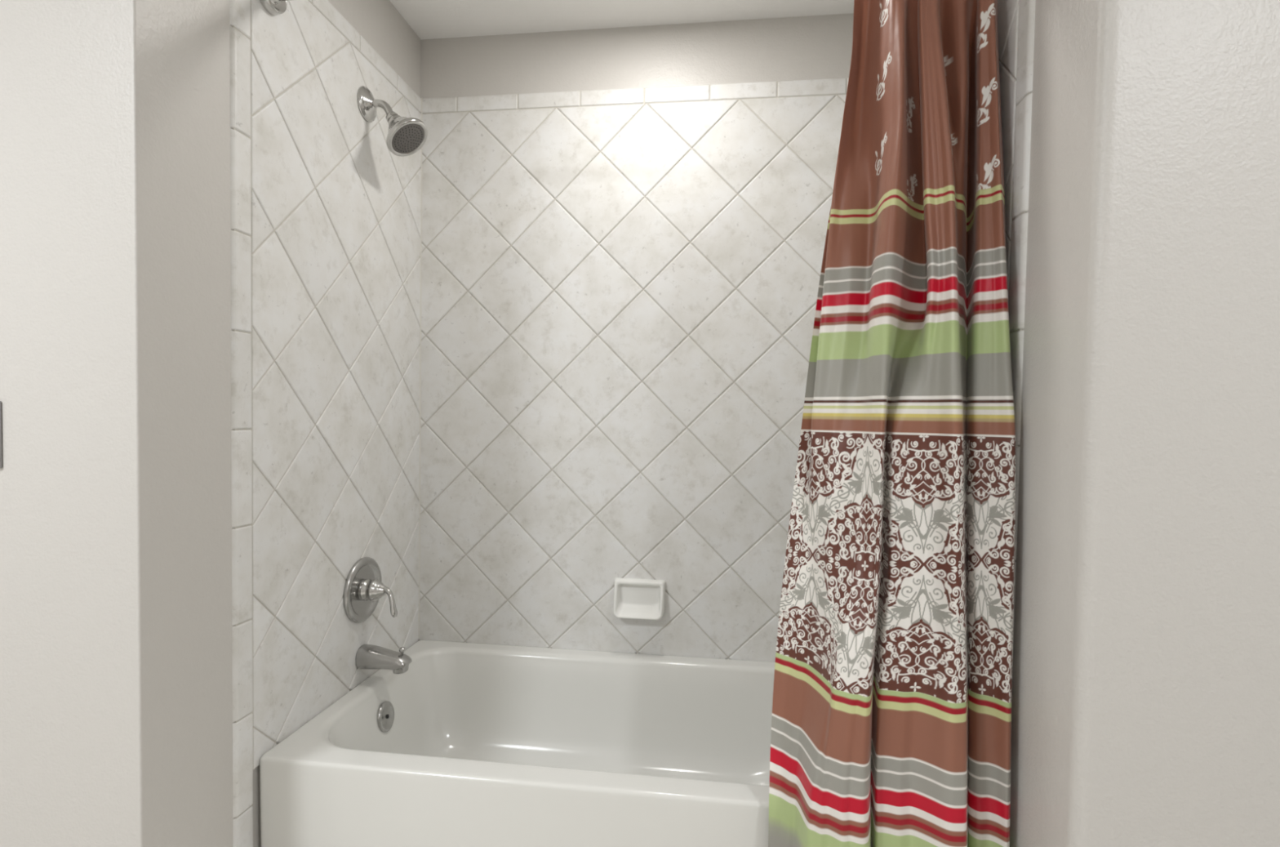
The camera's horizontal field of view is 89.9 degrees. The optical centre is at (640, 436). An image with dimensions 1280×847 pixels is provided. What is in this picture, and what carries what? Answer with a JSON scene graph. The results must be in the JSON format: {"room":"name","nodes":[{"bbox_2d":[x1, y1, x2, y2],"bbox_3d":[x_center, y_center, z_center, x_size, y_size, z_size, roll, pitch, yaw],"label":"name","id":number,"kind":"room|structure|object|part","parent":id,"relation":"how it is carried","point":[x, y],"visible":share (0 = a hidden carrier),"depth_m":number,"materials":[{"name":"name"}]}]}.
{"room":"bathroom","nodes":[
{"label":"bathroom","id":0,"kind":"room"},
{"bbox_2d":[0,0,422,846],"bbox_3d":[-1.465,-0.119,1.776,1.354,2.380,1.158,1,2,7],"label":"wall","id":1,"kind":"structure","parent":0,"point":[211,255],"depth_m":1.23,"materials":[{"name":"grey paint"}]},
{"bbox_2d":[0,400,2,467],"bbox_3d":[-1.185,-0.004,1.151,0.071,0.121,0.016,1,2,7],"label":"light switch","id":2,"kind":"object","parent":1,"relation":"attached to","point":[1,434],"visible":1,"depth_m":1.15,"materials":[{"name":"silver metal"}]},
{"bbox_2d":[259,0,290,15],"bbox_3d":[-0.061,-0.950,1.306,1.524,0.076,0.076,1,2,7],"label":"curtain rod","id":3,"kind":"object","parent":1,"relation":"attached to","point":[274,7],"visible":1,"depth_m":1.40,"materials":[{"name":"silver metal"}]},
{"bbox_2d":[768,0,1015,846],"bbox_3d":[0.464,0.086,1.231,0.404,1.968,0.319,1,2,7],"label":"shower curtain","id":4,"kind":"object","parent":3,"relation":"hanging from","point":[891,716],"visible":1,"depth_m":1.18,"materials":[{"name":"multicoloured fabric"}]},
{"bbox_2d":[343,556,397,622],"bbox_3d":[-0.736,0.435,1.812,0.111,0.182,0.182,1,2,7],"label":"shower valve","id":5,"kind":"object","parent":1,"relation":"attached to","point":[364,586],"visible":1,"depth_m":1.79,"materials":[{"name":"silver metal"}]},
{"bbox_3d":[-0.709,0.465,1.803,0.055,0.083,0.022,2,2,20],"label":"lever","id":6,"kind":"part","parent":5,"relation":"part of","materials":[{"name":"silver metal"}]},
{"bbox_2d":[355,644,412,673],"bbox_3d":[-0.723,0.627,1.816,0.144,0.069,0.066,1,2,7],"label":"tub spout","id":7,"kind":"object","parent":1,"relation":"attached to","point":[367,655],"visible":1,"depth_m":1.79,"materials":[{"name":"silver metal"}]},
{"bbox_3d":[-0.673,0.608,1.809,0.018,0.028,0.018,1,2,7],"label":"diverter knob","id":8,"kind":"part","parent":7,"relation":"part of","materials":[{"name":"silver metal"}]},
{"bbox_2d":[356,85,427,156],"bbox_3d":[-0.682,-0.875,1.767,0.180,0.190,0.120,1,2,7],"label":"showerhead","id":9,"kind":"object","parent":1,"relation":"attached to","point":[406,136],"visible":1,"depth_m":1.76,"materials":[{"name":"silver metal"}]},
{"bbox_3d":[-0.724,-0.908,1.783,0.091,0.059,0.023,1,2,13],"label":"shower arm","id":10,"kind":"part","parent":9,"relation":"part of","materials":[{"name":"silver metal"}]},
{"bbox_2d":[389,0,853,39],"bbox_3d":[-0.233,-1.296,0.387,4.340,0.100,3.550,1,2,7],"label":"ceiling","id":11,"kind":"structure","parent":0,"point":[428,19],"depth_m":1.96,"materials":[{"name":"white paint"}]},
{"bbox_2d":[418,13,853,662],"bbox_3d":[0.025,-0.106,2.114,1.538,2.380,0.131,1,2,7],"label":"wall","id":12,"kind":"structure","parent":0,"point":[624,228],"depth_m":2.05,"materials":[{"name":"grey tile"}]},
{"bbox_2d":[613,577,665,619],"bbox_3d":[-0.007,0.520,2.046,0.167,0.122,0.049,1,2,7],"label":"soap dish","id":13,"kind":"object","parent":12,"relation":"attached to","point":[633,597],"visible":1,"depth_m":2.06,"materials":[{"name":"white ceramic"}]},
{"bbox_2d":[997,0,1279,846],"bbox_3d":[1.321,-0.063,1.421,1.230,2.380,1.158,1,2,7],"label":"wall","id":14,"kind":"structure","parent":0,"point":[1141,138],"depth_m":0.92,"materials":[{"name":"grey paint"}]},
{"bbox_3d":[-0.273,1.183,0.466,4.340,0.100,3.550,1,2,7],"label":"floor","id":15,"kind":"structure","parent":0,"visible":0},
{"bbox_2d":[259,639,774,846],"bbox_3d":[-0.048,0.905,1.703,1.522,0.384,0.761,1,2,7],"label":"bathtub","id":16,"kind":"object","parent":15,"relation":"on","point":[473,744],"visible":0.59,"depth_m":1.77,"materials":[{"name":"white ceramic"}]},
{"bbox_3d":[-0.721,0.791,1.813,0.023,0.081,0.082,1,2,7],"label":"overflow plate","id":17,"kind":"part","parent":16,"relation":"part of","materials":[{"name":"silver metal"}]}
]}

